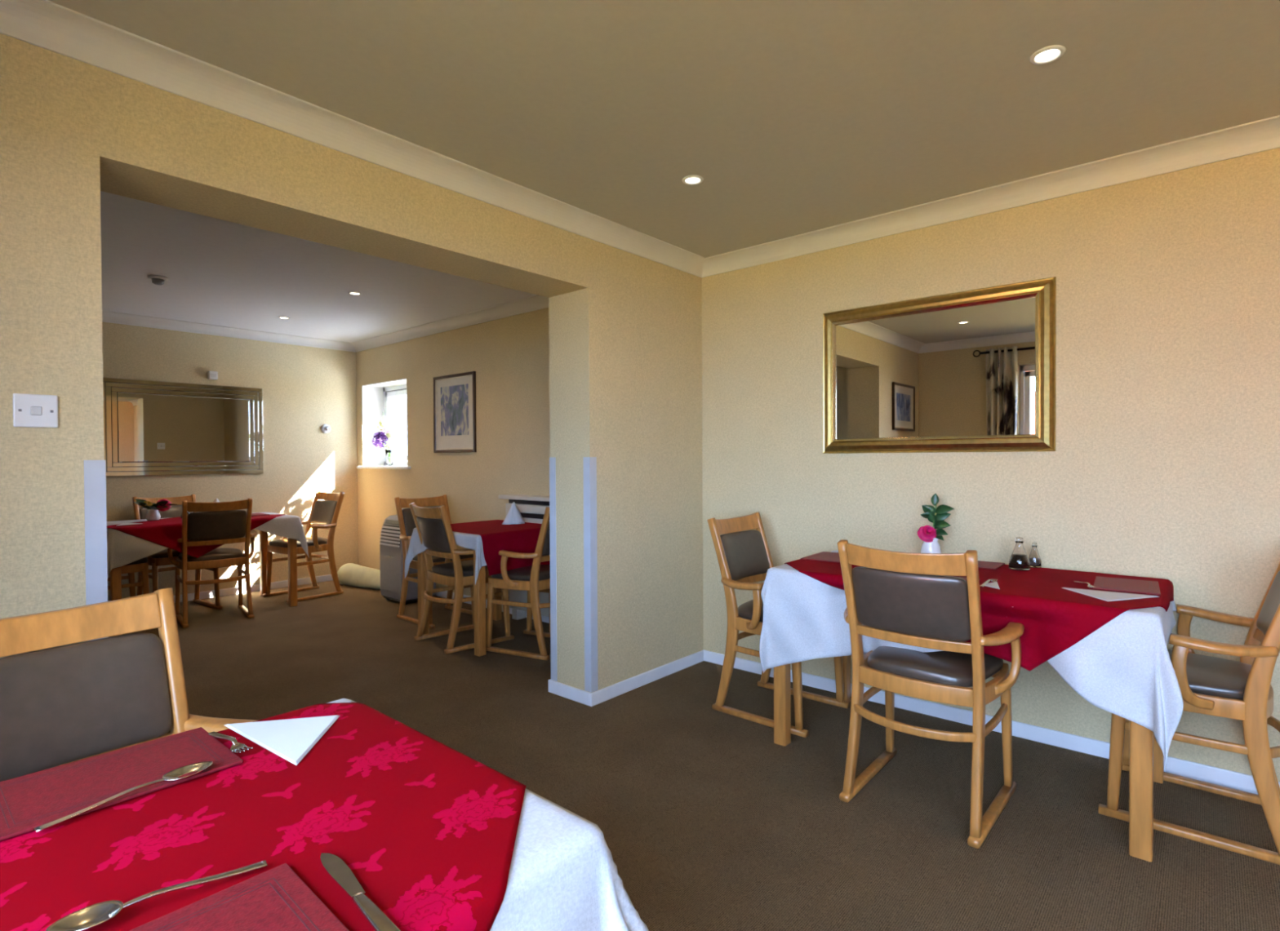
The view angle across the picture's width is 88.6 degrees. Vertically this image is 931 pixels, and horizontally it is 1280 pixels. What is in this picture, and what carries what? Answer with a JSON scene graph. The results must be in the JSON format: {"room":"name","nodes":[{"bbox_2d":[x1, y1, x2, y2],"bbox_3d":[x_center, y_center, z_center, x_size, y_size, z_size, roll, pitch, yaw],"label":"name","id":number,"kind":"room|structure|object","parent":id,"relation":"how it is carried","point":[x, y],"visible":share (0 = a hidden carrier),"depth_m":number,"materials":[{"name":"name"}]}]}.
{"room":"care facility","nodes":[
{"label":"care facility","id":0,"kind":"room"},
{"bbox_2d":[102,322,358,601],"bbox_3d":[-4.759,-0.085,5.182,0.300,2.600,4.994,0,1,41],"label":"wall","id":1,"kind":"structure","parent":0,"point":[305,389],"depth_m":6.33,"materials":[{"name":"paint"}]},
{"bbox_2d":[102,377,263,476],"bbox_3d":[-4.006,-0.323,5.805,0.020,0.810,1.217,0,1,41],"label":"wall mirror","id":2,"kind":"object","parent":1,"relation":"attached to","point":[151,428],"visible":0.87,"depth_m":5.76,"materials":[{"name":"silver mirror"}]},
{"bbox_2d":[207,371,217,380],"bbox_3d":[-3.870,-0.816,5.934,0.053,0.074,0.070,0,1,41],"label":"sensor","id":3,"kind":"object","parent":1,"relation":"attached to","point":[211,375],"visible":1,"depth_m":5.92,"materials":[{"name":"white plastic"}]},
{"bbox_2d":[102,311,355,352],"bbox_3d":[-4.516,-1.210,5.151,0.100,0.075,4.694,0,1,41],"label":"trim","id":4,"kind":"structure","parent":1,"relation":"attached to","point":[107,317],"depth_m":5.97,"materials":[{"name":"paint"}]},
{"bbox_2d":[173,574,333,603],"bbox_3d":[-4.540,1.181,5.202,0.014,0.066,4.679,0,1,41],"label":"baseboard","id":5,"kind":"structure","parent":1,"relation":"attached to","point":[255,588],"depth_m":6.21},
{"bbox_2d":[320,424,330,433],"bbox_3d":[-3.207,-0.377,6.701,0.052,0.090,0.090,0,1,41],"label":"dial","id":6,"kind":"object","parent":1,"relation":"attached to","point":[325,428],"visible":1,"depth_m":6.69,"materials":[{"name":"white plastic"}]},
{"bbox_2d":[0,33,703,693],"bbox_3d":[-1.366,-0.009,2.240,0.301,2.480,4.994,0,1,41],"label":"wall","id":7,"kind":"structure","parent":0,"point":[625,328],"depth_m":2.34,"materials":[{"name":"paint"}]},
{"bbox_2d":[12,393,57,427],"bbox_3d":[-1.597,-0.144,1.733,0.013,0.087,0.088,0,1,41],"label":"light switch","id":8,"kind":"object","parent":7,"relation":"attached to","point":[29,411],"visible":1,"depth_m":1.73,"materials":[{"name":"white plastic"}]},
{"bbox_2d":[84,460,107,641],"bbox_3d":[-1.535,0.577,1.851,0.048,1.185,0.048,0,1,41],"label":"guard","id":9,"kind":"object","parent":7,"relation":"attached to","point":[95,471],"visible":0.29,"depth_m":1.83,"materials":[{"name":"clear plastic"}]},
{"bbox_2d":[0,0,705,278],"bbox_3d":[-0.896,-1.164,2.469,0.100,0.080,4.004,0,1,41],"label":"trim","id":10,"kind":"structure","parent":7,"relation":"attached to","point":[46,24],"depth_m":2.17,"materials":[{"name":"paint"}]},
{"bbox_2d":[549,457,557,681],"bbox_3d":[-0.446,0.550,3.500,0.048,1.188,0.048,0,1,41],"label":"guard","id":11,"kind":"object","parent":7,"relation":"attached to","point":[552,460],"visible":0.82,"depth_m":3.48,"materials":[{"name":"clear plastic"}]},
{"bbox_2d":[582,457,598,693],"bbox_3d":[-0.251,0.551,3.331,0.048,1.188,0.048,0,1,41],"label":"guard","id":12,"kind":"object","parent":7,"relation":"attached to","point":[590,561],"visible":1,"depth_m":3.31,"materials":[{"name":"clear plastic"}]},
{"bbox_2d":[548,650,703,706],"bbox_3d":[-1.035,1.192,2.628,0.329,0.066,3.976,0,1,41],"label":"baseboard","id":13,"kind":"structure","parent":7,"relation":"attached to","point":[591,700],"depth_m":3.48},
{"bbox_2d":[48,0,1279,342],"bbox_3d":[-0.941,-1.284,2.068,10.141,0.170,5.324,0,1,41],"label":"ceiling","id":14,"kind":"structure","parent":0,"point":[795,117],"depth_m":2.18,"materials":[{"name":"paint"}]},
{"bbox_2d":[147,275,168,285],"bbox_3d":[-3.186,-1.221,4.332,0.110,0.048,0.110,0,1,41],"label":"smoke detector","id":15,"kind":"object","parent":14,"relation":"attached to","point":[156,279],"visible":1,"depth_m":4.31,"materials":[{"name":"white plastic"}]},
{"bbox_2d":[278,316,289,319],"bbox_3d":[-3.030,-1.258,5.580,0.092,0.007,0.092,0,1,41],"label":"recessed light","id":16,"kind":"object","parent":14,"relation":"in","point":[281,317],"visible":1,"depth_m":5.57,"materials":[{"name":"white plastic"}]},
{"bbox_2d":[347,291,361,295],"bbox_3d":[-2.076,-1.253,4.772,0.092,0.007,0.092,0,1,41],"label":"recessed light","id":17,"kind":"object","parent":14,"relation":"in","point":[354,293],"visible":1,"depth_m":4.76,"materials":[{"name":"white plastic"}]},
{"bbox_2d":[681,174,703,185],"bbox_3d":[0.224,-1.211,2.780,0.092,0.007,0.092,0,1,41],"label":"recessed light","id":18,"kind":"object","parent":14,"relation":"in","point":[694,180],"visible":1,"depth_m":2.77,"materials":[{"name":"white plastic"}]},
{"bbox_2d":[1029,44,1066,65],"bbox_3d":[1.198,-1.206,1.927,0.092,0.007,0.092,0,1,41],"label":"recessed light","id":19,"kind":"object","parent":14,"relation":"in","point":[1049,54],"visible":1,"depth_m":1.92,"materials":[{"name":"white plastic"}]},
{"bbox_2d":[108,580,1279,930],"bbox_3d":[-0.926,1.280,2.099,10.141,0.100,5.324,0,1,41],"label":"floor","id":20,"kind":"structure","parent":0,"point":[707,823],"depth_m":2.44,"materials":[{"name":"brown carpet"}]},
{"bbox_2d":[0,587,256,782],"bbox_3d":[-1.033,0.765,1.238,0.554,0.950,0.610,0,1,33],"label":"dining chair","id":21,"kind":"object","parent":20,"relation":"on","point":[65,698],"visible":0.32,"depth_m":1.39,"materials":[{"name":"brown wood"}]},
{"bbox_2d":[107,557,149,597],"bbox_3d":[-4.034,0.739,4.907,0.610,0.950,0.554,0,1,41],"label":"dining chair","id":22,"kind":"object","parent":20,"relation":"on","point":[141,566],"visible":0.14,"depth_m":4.92,"materials":[{"name":"brown wood"}]},
{"bbox_2d":[132,494,222,609],"bbox_3d":[-3.876,0.731,5.474,0.554,0.950,0.610,0,1,37],"label":"dining chair","id":23,"kind":"object","parent":20,"relation":"on","point":[161,558],"visible":0.19,"depth_m":5.50,"materials":[{"name":"brown wood"}]},
{"bbox_2d":[110,530,297,636],"bbox_3d":[-3.607,0.825,5.361,0.716,0.765,1.276,0,1,41],"label":"dining table","id":24,"kind":"object","parent":20,"relation":"on","point":[116,573],"visible":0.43,"depth_m":5.59,"materials":[{"name":"brown wood"}]},
{"bbox_2d":[106,511,309,577],"bbox_3d":[-3.602,0.664,5.333,0.842,0.452,1.424,0,1,41],"label":"tablecloth","id":25,"kind":"object","parent":24,"relation":"on","point":[122,548],"visible":0.47,"depth_m":4.78,"materials":[{"name":"fabric"}]},
{"bbox_2d":[106,514,286,558],"bbox_3d":[-3.610,0.570,5.335,0.786,0.270,1.275,0,1,41],"label":"red overcloth","id":26,"kind":"object","parent":25,"relation":"on","point":[166,532],"visible":0.57,"depth_m":4.91,"materials":[{"name":"fabric"}]},
{"bbox_2d":[115,523,142,526],"bbox_3d":[-3.810,0.438,4.910,0.143,0.003,0.215,-1,1,-27],"label":"napkin","id":27,"kind":"object","parent":26,"relation":"on","point":[122,524],"visible":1,"depth_m":4.88,"materials":[{"name":"white fabric"}]},
{"bbox_2d":[133,498,179,520],"bbox_3d":[-3.885,0.352,5.208,0.312,0.169,0.239,0,1,14],"label":"flower vase","id":28,"kind":"object","parent":26,"relation":"on","point":[153,514],"visible":1,"depth_m":5.20,"materials":[{"name":"white ceramic"}]},
{"bbox_2d":[251,513,270,516],"bbox_3d":[-3.356,0.426,5.672,0.260,0.005,0.190,0,1,41],"label":"placemat","id":29,"kind":"object","parent":26,"relation":"on","point":[252,514],"visible":0.5,"depth_m":5.66,"materials":[{"name":"red fabric"}]},
{"bbox_2d":[167,497,257,628],"bbox_3d":[-3.376,0.732,5.193,0.610,0.950,0.554,-1,1,-41],"label":"dining chair","id":30,"kind":"object","parent":20,"relation":"on","point":[215,523],"visible":0.95,"depth_m":5.04,"materials":[{"name":"brown wood"}]},
{"bbox_2d":[262,490,344,603],"bbox_3d":[-3.085,0.720,6.048,0.610,0.950,0.554,0,1,36],"label":"dining chair","id":31,"kind":"object","parent":20,"relation":"on","point":[324,513],"visible":0.77,"depth_m":6.04,"materials":[{"name":"brown wood"}]},
{"bbox_2d":[337,563,380,589],"bbox_3d":[-2.624,1.081,6.386,0.901,0.213,0.222,0,1,29],"label":"fabric bundle","id":32,"kind":"object","parent":20,"relation":"on","point":[353,575],"visible":0.62,"depth_m":6.35,"materials":[{"name":"beige fabric"}]},
{"bbox_2d":[379,515,435,604],"bbox_3d":[-2.063,0.816,5.806,0.380,0.754,0.344,0,1,41],"label":"air conditioner","id":33,"kind":"object","parent":20,"relation":"on","point":[391,557],"visible":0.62,"depth_m":5.67,"materials":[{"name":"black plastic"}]},
{"bbox_2d":[384,520,399,525],"bbox_3d":[-2.139,0.498,5.717,0.310,0.034,0.022,0,1,41],"label":"control panel","id":34,"kind":"object","parent":33,"relation":"attached to","point":[387,522],"depth_m":5.74,"materials":[{"name":"grey plastic"}]},
{"bbox_2d":[394,494,473,628],"bbox_3d":[-1.594,0.722,5.175,0.554,0.950,0.610,0,1,41],"label":"dining chair","id":35,"kind":"object","parent":20,"relation":"on","point":[406,521],"visible":0.35,"depth_m":5.13,"materials":[{"name":"brown wood"}]},
{"bbox_2d":[408,502,514,654],"bbox_3d":[-1.236,0.728,4.501,0.554,0.950,0.610,-1,1,-44],"label":"dining chair","id":36,"kind":"object","parent":20,"relation":"on","point":[436,534],"visible":0.77,"depth_m":4.32,"materials":[{"name":"brown wood"}]},
{"bbox_2d":[417,550,550,656],"bbox_3d":[-1.068,0.819,4.634,0.746,0.765,0.706,0,1,41],"label":"dining table","id":37,"kind":"object","parent":20,"relation":"on","point":[479,588],"visible":0.35,"depth_m":4.17,"materials":[{"name":"brown wood"}]},
{"bbox_2d":[404,528,486,584],"bbox_3d":[-1.081,0.611,4.614,0.851,0.357,0.782,0,1,41],"label":"tablecloth","id":38,"kind":"object","parent":37,"relation":"on","point":[470,541],"visible":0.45,"depth_m":4.20,"materials":[{"name":"fabric"}]},
{"bbox_2d":[450,520,550,576],"bbox_3d":[-1.039,0.560,4.632,0.842,0.263,0.723,0,1,41],"label":"red overcloth","id":39,"kind":"object","parent":38,"relation":"on","point":[495,536],"visible":0.7,"depth_m":4.33,"materials":[{"name":"fabric"}]},
{"bbox_2d":[502,502,524,524],"bbox_3d":[-0.931,0.347,4.825,0.163,0.155,0.197,0,1,-9],"label":"napkin","id":40,"kind":"object","parent":39,"relation":"on","point":[513,516],"visible":1,"depth_m":4.77,"materials":[{"name":"white fabric"}]},
{"bbox_2d":[485,506,551,660],"bbox_3d":[-0.676,0.727,4.347,0.554,0.950,0.610,0,1,27],"label":"dining chair","id":41,"kind":"object","parent":20,"relation":"on","point":[534,579],"visible":0.52,"depth_m":4.12,"materials":[{"name":"brown wood"}]},
{"bbox_2d":[498,494,549,620],"bbox_3d":[-0.616,0.714,4.818,1.200,0.965,0.134,0,1,41],"label":"heater","id":42,"kind":"object","parent":20,"relation":"on","point":[531,508],"visible":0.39,"depth_m":4.98,"materials":[{"name":"white metal"}]},
{"bbox_2d":[498,494,549,502],"bbox_3d":[-0.619,0.247,4.812,1.200,0.030,0.134,0,1,41],"label":"shelf","id":43,"kind":"object","parent":42,"relation":"attached to","point":[512,498],"depth_m":4.99,"materials":[{"name":"white wood"}]},
{"bbox_2d":[520,512,544,519],"bbox_3d":[-0.622,0.380,4.764,0.940,0.035,0.008,0,1,41],"label":"grille","id":44,"kind":"object","parent":42,"relation":"attached to","point":[525,515],"depth_m":4.92,"materials":[{"name":"black plastic"}]},
{"bbox_2d":[706,512,849,737],"bbox_3d":[0.677,0.732,3.264,0.554,0.950,0.610,0,1,41],"label":"dining chair","id":45,"kind":"object","parent":20,"relation":"on","point":[744,559],"visible":0.66,"depth_m":3.22,"materials":[{"name":"brown wood"}]},
{"bbox_2d":[837,539,1024,848],"bbox_3d":[1.046,0.740,2.395,0.610,0.950,0.554,0,1,41],"label":"dining chair","id":46,"kind":"object","parent":20,"relation":"on","point":[905,598],"visible":0.99,"depth_m":2.24,"materials":[{"name":"brown wood"}]},
{"bbox_2d":[773,655,1164,862],"bbox_3d":[1.301,0.829,2.695,1.326,0.765,0.711,0,1,41],"label":"dining table","id":47,"kind":"object","parent":20,"relation":"on","point":[1146,757],"visible":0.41,"depth_m":2.04,"materials":[{"name":"brown wood"}]},
{"bbox_2d":[759,551,1183,773],"bbox_3d":[1.296,0.672,2.659,1.418,0.458,0.802,0,1,41],"label":"tablecloth","id":48,"kind":"object","parent":47,"relation":"on","point":[1124,668],"visible":0.42,"depth_m":2.07,"materials":[{"name":"fabric"}]},
{"bbox_2d":[784,559,1173,671],"bbox_3d":[1.291,0.570,2.685,1.382,0.262,0.783,0,1,41],"label":"red overcloth","id":49,"kind":"object","parent":48,"relation":"on","point":[1055,619],"visible":0.39,"depth_m":2.26,"materials":[{"name":"fabric"}]},
{"bbox_2d":[800,551,839,563],"bbox_3d":[0.903,0.432,3.096,0.190,0.005,0.270,0,1,38],"label":"placemat","id":50,"kind":"object","parent":49,"relation":"on","point":[827,557],"visible":0.67,"depth_m":3.06,"materials":[{"name":"red fabric"}]},
{"bbox_2d":[917,493,954,553],"bbox_3d":[1.368,0.281,3.022,0.154,0.305,0.107,0,1,41],"label":"flower vase","id":51,"kind":"object","parent":49,"relation":"on","point":[930,544],"visible":0.97,"depth_m":3.02,"materials":[{"name":"white ceramic"}]},
{"bbox_2d":[945,575,980,582],"bbox_3d":[1.135,0.438,2.531,0.285,0.005,0.190,0,1,40],"label":"placemat","id":52,"kind":"object","parent":49,"relation":"on","point":[963,578],"visible":0.09,"depth_m":2.53,"materials":[{"name":"red fabric"}]},
{"bbox_2d":[977,560,1004,569],"bbox_3d":[1.435,0.432,2.900,0.285,0.005,0.190,0,1,40],"label":"placemat","id":53,"kind":"object","parent":49,"relation":"on","point":[981,565],"visible":0.45,"depth_m":2.83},
{"bbox_2d":[985,582,999,589],"bbox_3d":[1.290,0.439,2.414,0.054,0.003,0.145,0,1,25],"label":"napkin","id":54,"kind":"object","parent":49,"relation":"on","point":[994,584],"visible":0.93,"depth_m":2.39,"materials":[{"name":"white fabric"}]},
{"bbox_2d":[979,578,997,586],"bbox_3d":[1.291,0.432,2.429,0.022,0.014,0.151,0,1,45],"label":"fork","id":55,"kind":"object","parent":54,"relation":"on","point":[984,584],"visible":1,"depth_m":2.41,"materials":[{"name":"metal"}]},
{"bbox_2d":[1008,537,1030,570],"bbox_3d":[1.592,0.368,2.749,0.080,0.135,0.080,0,1,41],"label":"cruet bottle","id":56,"kind":"object","parent":49,"relation":"on","point":[1019,560],"visible":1,"depth_m":2.73,"materials":[{"name":"clear glass"}]},
{"bbox_2d":[1028,542,1041,568],"bbox_3d":[1.686,0.382,2.800,0.052,0.105,0.052,0,1,41],"label":"cruet bottle","id":57,"kind":"object","parent":49,"relation":"on","point":[1034,558],"visible":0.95,"depth_m":2.79,"materials":[{"name":"clear glass"}]},
{"bbox_2d":[1073,581,1095,587],"bbox_3d":[1.622,0.431,2.387,0.022,0.014,0.142,0,1,9],"label":"fork","id":58,"kind":"object","parent":49,"relation":"on","point":[1089,585],"visible":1,"depth_m":2.36,"materials":[{"name":"metal"}]},
{"bbox_2d":[1061,587,1159,601],"bbox_3d":[1.574,0.440,2.213,0.276,0.003,0.195,0,1,41],"label":"napkin","id":59,"kind":"object","parent":49,"relation":"on","point":[1102,595],"visible":1,"depth_m":2.21,"materials":[{"name":"white fabric"}]},
{"bbox_2d":[1093,576,1160,595],"bbox_3d":[1.772,0.436,2.389,0.190,0.005,0.275,0,1,37],"label":"placemat","id":60,"kind":"object","parent":49,"relation":"on","point":[1145,587],"visible":1,"depth_m":2.37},
{"bbox_2d":[1098,562,1279,865],"bbox_3d":[1.958,0.736,2.273,0.554,0.950,0.610,0,1,41],"label":"dining chair","id":61,"kind":"object","parent":20,"relation":"on","point":[1242,690],"visible":0.8,"depth_m":2.10,"materials":[{"name":"brown wood"}]},
{"bbox_3d":[-0.566,0.861,0.821,0.711,0.765,0.734,0,1,41],"label":"dining table","id":62,"kind":"object","parent":20,"relation":"on","visible":0},
{"bbox_2d":[326,698,648,930],"bbox_3d":[-0.568,0.666,0.819,0.913,0.382,0.972,0,1,41],"label":"tablecloth","id":63,"kind":"object","parent":62,"relation":"on","point":[563,876],"visible":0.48,"depth_m":0.82,"materials":[{"name":"fabric"}]},
{"bbox_2d":[0,702,526,930],"bbox_3d":[-0.571,0.611,0.835,0.852,0.281,0.820,-1,1,-44],"label":"red overcloth","id":64,"kind":"object","parent":63,"relation":"on","point":[427,829],"visible":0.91,"depth_m":0.83,"materials":[{"name":"red fabric"}]},
{"bbox_2d":[0,727,243,841],"bbox_3d":[-0.792,0.467,0.986,0.200,0.005,0.285,0,1,40],"label":"placemat","id":65,"kind":"object","parent":64,"relation":"on","point":[28,802],"visible":1,"depth_m":0.97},
{"bbox_2d":[33,761,213,832],"bbox_3d":[-0.715,0.461,0.923,0.041,0.012,0.207,0,1,33],"label":"spoon","id":66,"kind":"object","parent":65,"relation":"on","point":[173,775],"visible":1,"depth_m":0.94,"materials":[{"name":"metal"}]},
{"bbox_2d":[161,761,213,781],"bbox_3d":[-0.677,0.461,0.982,0.042,0.011,0.066,0,1,33],"label":"bowl","id":67,"kind":"object","parent":66,"relation":"on","point":[173,775],"depth_m":0.99,"materials":[{"name":"metal"}]},
{"bbox_2d":[45,860,266,930],"bbox_3d":[-0.513,0.464,0.708,0.192,0.012,0.041,-1,1,-38],"label":"spoon","id":68,"kind":"object","parent":64,"relation":"on","point":[89,917],"visible":1,"depth_m":0.68,"materials":[{"name":"metal"}]},
{"bbox_2d":[45,900,123,930],"bbox_3d":[-0.565,0.465,0.667,0.062,0.010,0.042,-1,1,-38],"label":"bowl","id":69,"kind":"object","parent":68,"relation":"on","point":[89,917],"depth_m":0.67,"materials":[{"name":"metal"}]},
{"bbox_2d":[208,731,253,752],"bbox_3d":[-0.689,0.459,1.095,0.138,0.014,0.022,0,1,36],"label":"fork","id":70,"kind":"object","parent":64,"relation":"on","point":[236,746],"visible":1,"depth_m":1.08,"materials":[{"name":"metal"}]},
{"bbox_2d":[128,863,349,930],"bbox_3d":[-0.435,0.469,0.595,0.200,0.005,0.285,0,1,42],"label":"placemat","id":71,"kind":"object","parent":64,"relation":"on","point":[277,899],"visible":1,"depth_m":0.68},
{"bbox_2d":[224,715,339,765],"bbox_3d":[-0.597,0.465,1.148,0.263,0.003,0.155,0,1,41],"label":"napkin","id":72,"kind":"object","parent":64,"relation":"on","point":[291,740],"visible":1,"depth_m":1.13,"materials":[{"name":"white fabric"}]},
{"bbox_2d":[320,853,400,930],"bbox_3d":[-0.307,0.466,0.713,0.020,0.007,0.212,-1,1,-44],"label":"table knife","id":73,"kind":"object","parent":64,"relation":"on","point":[338,870],"visible":1,"depth_m":0.72,"materials":[{"name":"metal"}]},
{"bbox_2d":[355,147,1279,782],"bbox_3d":[0.702,-0.101,3.969,10.141,2.600,0.330,0,1,41],"label":"wall","id":74,"kind":"structure","parent":0,"point":[1165,462],"depth_m":2.84,"materials":[{"name":"paint"}]},
{"bbox_2d":[356,466,410,469],"bbox_3d":[-2.511,0.019,6.662,1.015,0.026,0.275,0,1,41],"label":"trim","id":75,"kind":"structure","parent":74,"relation":"attached to","point":[357,467],"depth_m":6.51,"materials":[{"name":"white plastic"}]},
{"bbox_2d":[371,412,396,466],"bbox_3d":[-2.615,-0.274,6.732,0.329,0.560,0.181,0,1,32],"label":"flower vase","id":76,"kind":"object","parent":75,"relation":"on","point":[383,438],"visible":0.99,"depth_m":6.69,"materials":[{"name":"clear glass"}]},
{"bbox_2d":[361,378,407,466],"bbox_3d":[-2.501,-0.415,6.676,0.900,0.850,0.231,0,1,41],"label":"trim","id":77,"kind":"structure","parent":74,"relation":"attached to","point":[371,394],"depth_m":6.94,"materials":[{"name":"paint"}]},
{"bbox_2d":[382,384,407,466],"bbox_3d":[-2.410,-0.417,6.781,0.900,0.850,0.072,0,1,41],"label":"window","id":78,"kind":"structure","parent":74,"relation":"in","point":[388,393],"depth_m":6.96,"materials":[{"name":"white plastic"}]},
{"bbox_2d":[351,295,548,352],"bbox_3d":[-1.466,-1.232,5.546,4.191,0.075,0.100,0,1,41],"label":"trim","id":79,"kind":"structure","parent":74,"relation":"attached to","point":[537,302],"depth_m":5.65,"materials":[{"name":"paint"}]},
{"bbox_2d":[433,371,476,453],"bbox_3d":[-1.633,-0.457,5.753,0.622,0.685,0.026,0,1,41],"label":"framed picture","id":80,"kind":"object","parent":74,"relation":"attached to","point":[455,428],"visible":1,"depth_m":5.75},
{"bbox_2d":[440,383,468,435],"bbox_3d":[-1.631,-0.483,5.755,0.426,0.437,0.002,0,1,41],"label":"print","id":81,"kind":"object","parent":80,"relation":"attached to","point":[454,397],"depth_m":5.75},
{"bbox_2d":[435,591,1279,795],"bbox_3d":[0.597,1.168,3.854,9.541,0.066,0.014,0,1,41],"label":"baseboard","id":82,"kind":"structure","parent":74,"relation":"attached to","point":[1205,773],"depth_m":2.88,"materials":[{"name":"white paint"}]},
{"bbox_2d":[822,276,1056,453],"bbox_3d":[1.371,-0.435,3.142,1.059,0.745,0.034,0,1,41],"label":"wall mirror","id":83,"kind":"object","parent":74,"relation":"attached to","point":[972,371],"visible":1,"depth_m":3.08,"materials":[{"name":"gold metal"}]},
{"bbox_2d":[702,115,1279,277],"bbox_3d":[2.252,-1.180,2.322,5.049,0.080,0.100,0,1,41],"label":"trim","id":84,"kind":"structure","parent":74,"relation":"attached to","point":[1263,135],"depth_m":2.83,"materials":[{"name":"paint"}]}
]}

